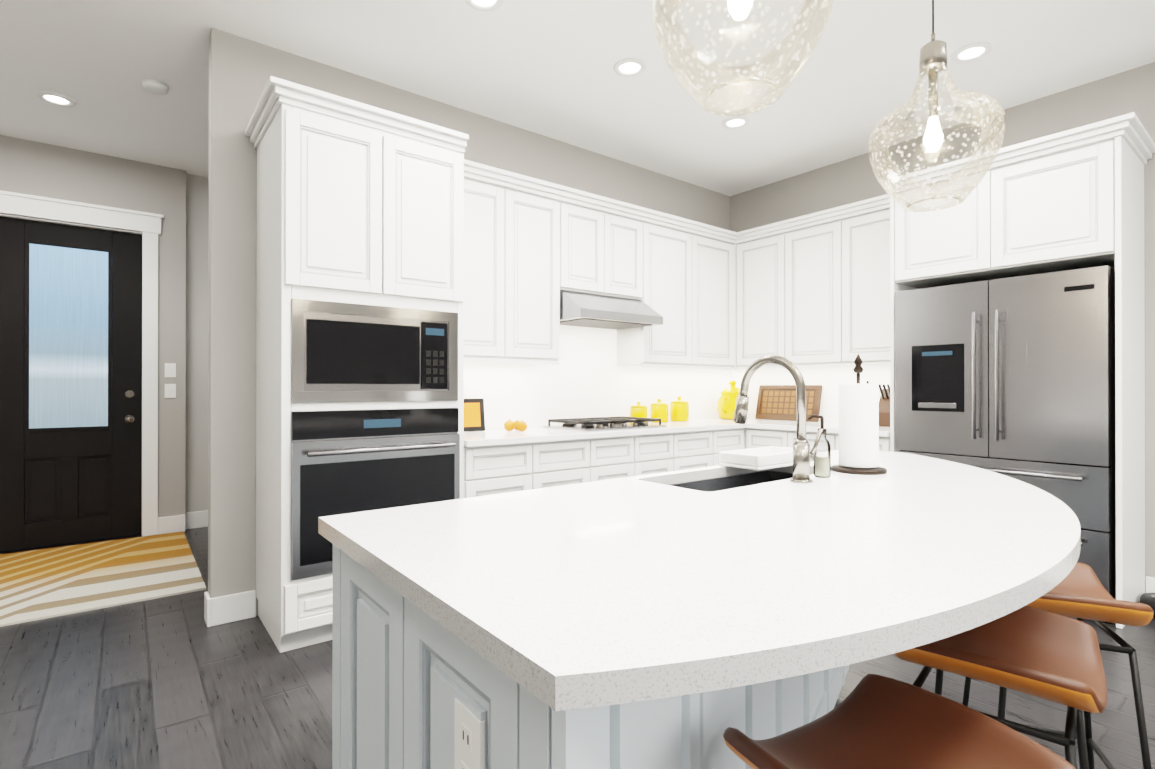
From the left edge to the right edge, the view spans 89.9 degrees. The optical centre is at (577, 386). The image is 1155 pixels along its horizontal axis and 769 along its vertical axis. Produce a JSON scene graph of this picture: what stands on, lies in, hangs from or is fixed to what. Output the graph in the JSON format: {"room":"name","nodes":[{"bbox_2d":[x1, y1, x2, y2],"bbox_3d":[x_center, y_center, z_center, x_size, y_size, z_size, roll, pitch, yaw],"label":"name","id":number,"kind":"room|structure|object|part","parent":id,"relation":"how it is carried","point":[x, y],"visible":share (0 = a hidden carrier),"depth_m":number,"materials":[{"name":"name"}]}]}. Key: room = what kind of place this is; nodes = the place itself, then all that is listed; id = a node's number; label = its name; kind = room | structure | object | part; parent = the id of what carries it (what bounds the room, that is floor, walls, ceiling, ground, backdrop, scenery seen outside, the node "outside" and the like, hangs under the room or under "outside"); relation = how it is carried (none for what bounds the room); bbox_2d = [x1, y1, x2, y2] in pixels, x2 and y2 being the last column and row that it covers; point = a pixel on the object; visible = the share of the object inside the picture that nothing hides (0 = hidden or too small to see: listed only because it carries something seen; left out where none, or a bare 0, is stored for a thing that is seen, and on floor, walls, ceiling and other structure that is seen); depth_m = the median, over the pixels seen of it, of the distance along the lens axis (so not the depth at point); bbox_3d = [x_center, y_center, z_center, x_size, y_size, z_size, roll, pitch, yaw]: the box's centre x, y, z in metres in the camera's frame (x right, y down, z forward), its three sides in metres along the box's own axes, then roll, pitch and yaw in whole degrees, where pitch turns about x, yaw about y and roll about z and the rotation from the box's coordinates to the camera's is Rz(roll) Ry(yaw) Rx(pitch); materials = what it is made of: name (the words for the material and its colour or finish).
{"room":"kitchen","nodes":[
{"label":"kitchen","id":0,"kind":"room"},
{"bbox_2d":[0,135,185,516],"bbox_3d":[-3.758,-0.297,4.494,1.177,3.000,0.120,0,0,-38],"label":"wall","id":1,"kind":"structure","parent":0,"point":[164,191],"depth_m":4.70,"materials":[{"name":"grey paint"}]},
{"bbox_2d":[0,217,141,552],"bbox_3d":[-3.841,-0.013,4.374,0.870,2.416,0.125,0,0,-38],"label":"front door","id":2,"kind":"structure","parent":1,"relation":"in","point":[70,373],"depth_m":4.39,"materials":[{"name":"black wood"}]},
{"bbox_2d":[0,535,141,553],"bbox_3d":[-3.861,1.200,4.397,0.872,0.006,0.111,0,0,-38],"label":"door sill","id":3,"kind":"structure","parent":1,"relation":"attached to","point":[69,544],"depth_m":4.38,"materials":[{"name":"black metal"}]},
{"bbox_2d":[0,190,163,535],"bbox_3d":[-3.853,-0.095,4.390,1.150,2.595,0.142,0,0,-38],"label":"door frame","id":4,"kind":"structure","parent":1,"relation":"attached to","point":[147,225],"depth_m":4.62,"materials":[{"name":"white wood"}]},
{"bbox_2d":[165,363,175,376],"bbox_3d":[-3.337,-0.131,4.740,0.075,0.116,0.010,0,0,-38],"label":"switch plate","id":5,"kind":"object","parent":1,"relation":"attached to","point":[170,369],"visible":1,"depth_m":4.74,"materials":[{"name":"white plastic"}]},
{"bbox_2d":[165,384,175,397],"bbox_3d":[-3.337,0.039,4.739,0.075,0.116,0.010,0,0,-38],"label":"switch plate","id":6,"kind":"object","parent":1,"relation":"attached to","point":[170,390],"visible":1,"depth_m":4.74,"materials":[{"name":"white plastic"}]},
{"bbox_2d":[141,174,208,533],"bbox_3d":[-3.475,-0.296,4.816,2.020,3.000,0.120,0,0,-38],"label":"wall","id":7,"kind":"structure","parent":0,"point":[197,247],"depth_m":4.92,"materials":[{"name":"grey paint"}]},
{"bbox_2d":[183,510,207,530],"bbox_3d":[-3.017,1.135,5.085,0.723,0.140,0.016,0,0,-38],"label":"baseboard","id":8,"kind":"structure","parent":7,"relation":"attached to","point":[199,519],"depth_m":4.90,"materials":[{"name":"white wood"}]},
{"bbox_2d":[208,28,729,615],"bbox_3d":[-0.188,-0.297,4.264,4.280,3.000,0.120,0,0,-38],"label":"wall","id":9,"kind":"structure","parent":0,"point":[242,70],"depth_m":3.00,"materials":[{"name":"grey paint"}]},
{"bbox_2d":[464,171,515,362],"bbox_3d":[-0.690,-0.717,3.597,0.499,1.094,0.307,0,0,-38],"label":"upper cabinet","id":10,"kind":"object","parent":9,"relation":"attached to","point":[489,201],"depth_m":3.53,"materials":[{"name":"white wood"}]},
{"bbox_2d":[516,183,571,362],"bbox_3d":[-0.374,-0.716,3.844,0.553,1.094,0.307,0,0,-38],"label":"upper cabinet","id":11,"kind":"object","parent":9,"relation":"attached to","point":[543,218],"depth_m":3.76,"materials":[{"name":"white wood"}]},
{"bbox_2d":[560,290,662,329],"bbox_3d":[0.164,-0.542,4.124,0.754,0.208,0.506,0,0,-38],"label":"range hood","id":12,"kind":"object","parent":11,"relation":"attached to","point":[585,310],"visible":0.83,"depth_m":3.95,"materials":[{"name":"silver metal"}]},
{"bbox_2d":[572,199,611,295],"bbox_3d":[-0.031,-0.955,4.113,0.446,0.615,0.307,0,0,-38],"label":"upper cabinet","id":13,"kind":"object","parent":9,"relation":"attached to","point":[591,222],"depth_m":4.02,"materials":[{"name":"white wood"}]},
{"bbox_2d":[464,326,731,428],"bbox_3d":[0.232,-0.179,4.507,3.076,0.934,0.010,0,0,-38],"label":"backsplash","id":14,"kind":"structure","parent":9,"relation":"attached to","point":[588,377],"depth_m":4.35,"materials":[{"name":"tile"}]},
{"bbox_2d":[612,207,647,302],"bbox_3d":[0.223,-0.954,4.312,0.445,0.615,0.307,0,0,-38],"label":"upper cabinet","id":15,"kind":"object","parent":9,"relation":"attached to","point":[629,229],"depth_m":4.25,"materials":[{"name":"white wood"}]},
{"bbox_2d":[617,215,687,366],"bbox_3d":[0.614,-0.714,4.617,0.677,1.094,0.307,0,0,-38],"label":"upper cabinet","id":16,"kind":"object","parent":9,"relation":"attached to","point":[665,345],"depth_m":4.49,"materials":[{"name":"white wood"}]},
{"bbox_2d":[680,223,739,369],"bbox_3d":[1.058,-0.713,4.922,0.648,1.094,0.372,0,0,-38],"label":"upper cabinet","id":17,"kind":"object","parent":9,"relation":"attached to","point":[713,256],"depth_m":4.84,"materials":[{"name":"white wood"}]},
{"bbox_2d":[0,527,1154,768],"bbox_3d":[0.437,1.246,1.968,6.120,0.100,9.420,0,0,-38],"label":"floor","id":18,"kind":"structure","parent":0,"point":[174,681],"depth_m":2.25,"materials":[{"name":"grey wood"}]},
{"bbox_2d":[0,531,205,626],"bbox_3d":[-3.236,1.195,3.679,1.320,0.012,1.700,0,0,-38],"label":"rug","id":19,"kind":"object","parent":18,"relation":"on","point":[39,584],"visible":0.89,"depth_m":3.62,"materials":[{"name":"fabric"}]},
{"bbox_2d":[245,76,468,652],"bbox_3d":[-1.134,-0.061,2.994,0.935,2.520,0.708,0,0,-38],"label":"tall cabinet","id":20,"kind":"object","parent":18,"relation":"on","point":[360,317],"visible":0.85,"depth_m":2.73,"materials":[{"name":"white wood"}]},
{"bbox_2d":[291,299,457,402],"bbox_3d":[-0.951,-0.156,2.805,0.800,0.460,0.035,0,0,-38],"label":"microwave","id":21,"kind":"object","parent":20,"relation":"in","point":[343,350],"depth_m":2.76,"materials":[{"name":"silver metal"}]},
{"bbox_2d":[291,408,459,579],"bbox_3d":[-0.928,0.483,2.774,0.800,0.740,0.110,0,0,-38],"label":"wall oven","id":22,"kind":"object","parent":20,"relation":"in","point":[344,460],"depth_m":2.71,"materials":[{"name":"silver metal"}]},
{"bbox_2d":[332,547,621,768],"bbox_3d":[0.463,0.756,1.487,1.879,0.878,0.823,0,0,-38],"label":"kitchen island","id":23,"kind":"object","parent":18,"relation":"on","point":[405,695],"depth_m":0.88,"materials":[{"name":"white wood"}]},
{"bbox_2d":[318,450,1080,768],"bbox_3d":[0.676,0.301,1.525,2.292,0.039,1.066,0,0,-38],"label":"island countertop","id":24,"kind":"structure","parent":23,"relation":"on","point":[653,618],"depth_m":0.90,"materials":[{"name":"white stone"}]},
{"bbox_2d":[674,467,785,490],"bbox_3d":[0.527,0.430,1.854,0.728,0.243,0.293,0,0,-38],"label":"sink","id":25,"kind":"object","parent":24,"relation":"in","point":[739,476],"depth_m":2.04,"materials":[{"name":"metal"}]},
{"bbox_2d":[719,446,792,470],"bbox_3d":[0.677,0.257,2.086,0.320,0.050,0.165,0,0,-38],"label":"sink caddy","id":26,"kind":"object","parent":24,"relation":"on","point":[764,458],"visible":0.88,"depth_m":2.00,"materials":[{"name":"white plastic"}]},
{"bbox_2d":[733,355,825,482],"bbox_3d":[0.614,0.093,1.802,0.106,0.378,0.269,0,0,-38],"label":"faucet","id":27,"kind":"object","parent":24,"relation":"on","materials":[{"name":"silver metal"}]},
{"bbox_2d":[808,414,830,477],"bbox_3d":[0.754,0.185,1.808,0.050,0.193,0.073,0,0,-38],"label":"soap dispenser","id":28,"kind":"object","parent":24,"relation":"on","point":[822,467],"visible":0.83,"depth_m":1.79,"materials":[{"name":"clear glass"}]},
{"bbox_2d":[831,354,886,474],"bbox_3d":[0.933,0.085,1.921,0.170,0.392,0.170,0,0,-38],"label":"paper towel holder","id":29,"kind":"object","parent":24,"relation":"on","point":[858,404],"visible":1,"depth_m":1.87,"materials":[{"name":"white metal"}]},
{"bbox_2d":[464,442,543,497],"bbox_3d":[-0.595,0.763,3.471,0.499,0.874,0.617,0,0,-38],"label":"base cabinet","id":30,"kind":"object","parent":18,"relation":"on","point":[495,469],"depth_m":3.23,"materials":[{"name":"white wood"}]},
{"bbox_2d":[544,438,599,487],"bbox_3d":[-0.277,0.764,3.719,0.555,0.874,0.617,0,0,-38],"label":"base cabinet","id":31,"kind":"object","parent":18,"relation":"on","point":[568,462],"depth_m":3.52,"materials":[{"name":"white wood"}]},
{"bbox_2d":[600,435,643,480],"bbox_3d":[0.041,0.765,3.968,0.504,0.874,0.617,0,0,-38],"label":"base cabinet","id":32,"kind":"object","parent":18,"relation":"on","point":[620,457],"depth_m":3.78,"materials":[{"name":"white wood"}]},
{"bbox_2d":[644,432,683,474],"bbox_3d":[0.341,0.765,4.203,0.504,0.874,0.617,0,0,-38],"label":"base cabinet","id":33,"kind":"object","parent":18,"relation":"on","point":[662,452],"depth_m":4.02,"materials":[{"name":"white wood"}]},
{"bbox_2d":[684,430,719,469],"bbox_3d":[0.660,0.766,4.452,0.553,0.874,0.617,0,0,-38],"label":"base cabinet","id":34,"kind":"object","parent":18,"relation":"on","point":[701,448],"depth_m":4.27,"materials":[{"name":"white wood"}]},
{"bbox_2d":[720,428,739,451],"bbox_3d":[0.953,0.767,4.681,0.438,0.874,0.617,0,0,-38],"label":"base cabinet","id":35,"kind":"object","parent":18,"relation":"on","point":[729,438],"depth_m":4.48,"materials":[{"name":"white wood"}]},
{"bbox_2d":[464,416,769,446],"bbox_3d":[0.430,0.278,4.252,3.072,0.094,0.647,0,0,-38],"label":"countertop","id":36,"kind":"structure","parent":35,"relation":"on","point":[589,428],"depth_m":3.82,"materials":[{"name":"white stone"}]},
{"bbox_2d":[464,398,484,431],"bbox_3d":[-0.678,0.182,3.672,0.170,0.209,0.075,0,0,-23],"label":"photo frame","id":37,"kind":"object","parent":36,"relation":"on","point":[474,417],"visible":0.75,"depth_m":3.66,"materials":[{"name":"black metal"}]},
{"bbox_2d":[543,416,666,430],"bbox_3d":[0.196,0.259,4.080,0.740,0.058,0.480,0,0,-38],"label":"cooktop","id":38,"kind":"object","parent":36,"relation":"in","point":[618,422],"depth_m":3.97,"materials":[{"name":"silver metal"}]},
{"bbox_2d":[630,401,646,417],"bbox_3d":[0.479,0.203,4.530,0.139,0.171,0.139,0,0,-38],"label":"canister","id":39,"kind":"object","parent":36,"relation":"on","point":[638,410],"visible":0.79,"depth_m":4.47,"materials":[{"name":"yellow ceramic"}]},
{"bbox_2d":[650,399,668,422],"bbox_3d":[0.660,0.194,4.672,0.149,0.189,0.149,0,0,-38],"label":"canister","id":40,"kind":"object","parent":36,"relation":"on","point":[658,409],"visible":0.96,"depth_m":4.61,"materials":[{"name":"yellow ceramic"}]},
{"bbox_2d":[670,396,688,421],"bbox_3d":[0.850,0.185,4.820,0.159,0.207,0.159,0,0,-38],"label":"canister","id":41,"kind":"object","parent":36,"relation":"on","point":[679,409],"visible":1,"depth_m":4.75,"materials":[{"name":"yellow ceramic"}]},
{"bbox_2d":[717,380,739,418],"bbox_3d":[1.358,0.117,5.129,0.329,0.345,0.270,0,0,-38],"label":"jar","id":42,"kind":"object","parent":36,"relation":"on","point":[726,405],"visible":0.79,"depth_m":5.05,"materials":[{"name":"yellow ceramic"}]},
{"bbox_2d":[755,385,822,421],"bbox_3d":[1.786,0.139,4.917,0.089,0.298,0.580,0,0,-38],"label":"decorative tray","id":43,"kind":"object","parent":36,"relation":"on","point":[776,402],"visible":0.85,"depth_m":4.93,"materials":[{"name":"brown wood"}]},
{"bbox_2d":[752,428,775,447],"bbox_3d":[1.704,0.767,4.617,0.617,0.874,0.449,0,0,-38],"label":"base cabinet","id":44,"kind":"object","parent":18,"relation":"on","point":[760,437],"depth_m":4.47,"materials":[{"name":"white wood"}]},
{"bbox_2d":[748,420,889,436],"bbox_3d":[1.917,0.308,4.320,0.644,0.035,1.050,0,0,-38],"label":"countertop","id":45,"kind":"structure","parent":44,"relation":"on","point":[832,427],"depth_m":4.35,"materials":[{"name":"white stone"}]},
{"bbox_2d":[878,384,889,426],"bbox_3d":[2.263,0.136,4.192,0.206,0.303,0.110,0,0,-38],"label":"knife block","id":46,"kind":"object","parent":45,"relation":"on","point":[884,410],"visible":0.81,"depth_m":4.15,"materials":[{"name":"brown wood"}]},
{"bbox_2d":[776,430,823,452],"bbox_3d":[1.916,0.766,4.346,0.617,0.874,0.487,0,0,-38],"label":"base cabinet","id":47,"kind":"object","parent":18,"relation":"on","point":[784,438],"depth_m":4.27,"materials":[{"name":"white wood"}]},
{"bbox_2d":[824,433,889,451],"bbox_3d":[2.122,0.765,4.083,0.617,0.874,0.429,0,0,-38],"label":"base cabinet","id":48,"kind":"object","parent":18,"relation":"on","point":[884,442],"depth_m":4.00,"materials":[{"name":"white wood"}]},
{"bbox_2d":[723,674,1075,768],"bbox_3d":[0.436,0.842,0.801,0.391,0.704,0.341,0,0,-29],"label":"stool","id":49,"kind":"object","parent":18,"relation":"on","point":[873,721],"visible":1,"depth_m":0.87,"materials":[{"name":"brown leather"}]},
{"bbox_2d":[894,606,1107,768],"bbox_3d":[0.858,0.843,1.187,0.343,0.704,0.392,0,0,42],"label":"stool","id":50,"kind":"object","parent":18,"relation":"on","point":[1048,655],"visible":0.81,"depth_m":1.15,"materials":[{"name":"brown leather"}]},
{"bbox_3d":[0.858,0.535,1.188,0.416,0.104,0.369,0,0,-38],"label":"seat","id":51,"kind":"part","parent":50,"relation":"part of","materials":[{"name":"orange leather"}]},
{"bbox_2d":[895,265,1115,623],"bbox_3d":[2.543,0.300,3.440,0.691,1.800,1.010,0,0,-38],"label":"refrigerator","id":52,"kind":"object","parent":18,"relation":"on","point":[1013,377],"visible":0.62,"depth_m":3.13,"materials":[{"name":"silver metal"}]},
{"bbox_2d":[890,112,1154,628],"bbox_3d":[2.589,-0.060,3.442,0.672,2.520,1.155,0,0,-38],"label":"surround","id":53,"kind":"object","parent":18,"relation":"on","point":[1071,199],"visible":0.67,"depth_m":3.10,"materials":[{"name":"white wood"}]},
{"bbox_2d":[962,562,1153,768],"bbox_3d":[1.238,0.844,1.529,0.345,0.704,0.395,0,0,23],"label":"stool","id":54,"kind":"object","parent":18,"relation":"on","point":[1079,592],"visible":0.48,"depth_m":1.37,"materials":[{"name":"brown leather"}]},
{"bbox_3d":[1.238,0.536,1.530,0.470,0.104,0.448,0,0,-38],"label":"seat","id":55,"kind":"part","parent":54,"relation":"part of","materials":[{"name":"orange leather"}]},
{"bbox_2d":[1140,593,1154,617],"bbox_3d":[3.089,1.151,2.991,0.260,0.096,0.260,0,0,-38],"label":"robot vacuum","id":56,"kind":"object","parent":18,"relation":"on","point":[1147,599],"visible":0.69,"depth_m":3.03,"materials":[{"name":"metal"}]},
{"bbox_2d":[0,0,1154,195],"bbox_3d":[0.437,-1.854,1.976,6.120,0.100,9.420,0,0,-38],"label":"ceiling","id":57,"kind":"structure","parent":0,"point":[544,68],"depth_m":3.23,"materials":[{"name":"white paint"}]},
{"bbox_2d":[37,91,75,106],"bbox_3d":[-3.259,-1.794,3.618,0.184,0.010,0.184,0,0,-38],"label":"recessed light","id":58,"kind":"object","parent":57,"relation":"in","point":[56,99],"visible":0.96,"depth_m":3.61,"materials":[{"name":"white plastic"}]},
{"bbox_2d":[142,79,168,94],"bbox_3d":[-2.518,-1.779,3.449,0.132,0.040,0.132,0,0,-38],"label":"smoke detector","id":59,"kind":"object","parent":57,"relation":"attached to","point":[156,87],"visible":1,"depth_m":3.42,"materials":[{"name":"white plastic"}]},
{"bbox_2d":[465,0,502,11],"bbox_3d":[-0.436,-1.796,2.678,0.184,0.010,0.184,0,0,-38],"label":"recessed light","id":60,"kind":"object","parent":57,"relation":"in","point":[486,5],"visible":1,"depth_m":2.72,"materials":[{"name":"white plastic"}]},
{"bbox_2d":[613,58,645,76],"bbox_3d":[0.295,-1.795,3.262,0.184,0.010,0.184,0,0,-38],"label":"recessed light","id":61,"kind":"object","parent":57,"relation":"in","point":[629,67],"visible":1,"depth_m":3.26,"materials":[{"name":"white plastic"}]},
{"bbox_2d":[722,116,749,128],"bbox_3d":[1.075,-1.793,3.935,0.184,0.010,0.184,0,0,-38],"label":"recessed light","id":62,"kind":"object","parent":57,"relation":"in","point":[734,122],"visible":1,"depth_m":3.93,"materials":[{"name":"white"}]},
{"bbox_2d":[652,0,832,115],"bbox_3d":[0.333,-1.196,1.182,0.358,1.220,0.358,0,0,-38],"label":"pendant light","id":63,"kind":"object","parent":57,"relation":"hanging from","point":[715,88],"visible":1,"depth_m":1.28,"materials":[{"name":"clear glass"}]},
{"bbox_2d":[868,0,1004,211],"bbox_3d":[1.099,-1.181,1.788,0.358,1.244,0.358,0,0,-38],"label":"pendant light","id":64,"kind":"object","parent":57,"relation":"hanging from","point":[983,110],"visible":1,"depth_m":1.80,"materials":[{"name":"clear glass"}]},
{"bbox_2d":[951,42,991,62],"bbox_3d":[2.122,-1.795,3.116,0.184,0.010,0.184,0,0,-38],"label":"recessed light","id":65,"kind":"object","parent":57,"relation":"in","point":[971,52],"visible":1,"depth_m":3.11,"materials":[{"name":"white plastic"}]},
{"bbox_2d":[730,62,1154,592],"bbox_3d":[3.595,-0.301,2.804,0.120,3.000,6.840,0,0,-38],"label":"wall","id":66,"kind":"structure","parent":0,"point":[846,182],"depth_m":3.61,"materials":[{"name":"grey paint"}]},
{"bbox_2d":[740,223,791,369],"bbox_3d":[1.649,-0.713,4.905,0.353,1.094,0.553,0,0,-38],"label":"upper cabinet","id":67,"kind":"object","parent":66,"relation":"attached to","point":[765,256],"depth_m":4.78,"materials":[{"name":"white wood"}]},
{"bbox_2d":[732,366,889,421],"bbox_3d":[1.976,0.062,4.764,0.010,0.454,1.680,0,0,-38],"label":"backsplash","id":68,"kind":"structure","parent":66,"relation":"attached to","point":[829,378],"depth_m":4.71,"materials":[{"name":"tile"}]},
{"bbox_2d":[792,215,831,366],"bbox_3d":[1.935,-0.714,4.560,0.327,1.094,0.591,0,0,-38],"label":"upper cabinet","id":69,"kind":"object","parent":66,"relation":"attached to","point":[811,290],"depth_m":4.46,"materials":[{"name":"white wood"}]},
{"bbox_2d":[832,203,889,366],"bbox_3d":[2.204,-0.715,4.216,0.327,1.094,0.531,0,0,-38],"label":"upper cabinet","id":70,"kind":"object","parent":66,"relation":"attached to","point":[860,237],"depth_m":4.16,"materials":[{"name":"white wood"}]},
{"bbox_2d":[1146,576,1154,592],"bbox_3d":[4.373,1.126,1.694,0.016,0.140,3.898,0,0,-38],"label":"baseboard","id":71,"kind":"structure","parent":66,"relation":"attached to","point":[1150,581],"depth_m":3.21,"materials":[{"name":"white"}]}
]}

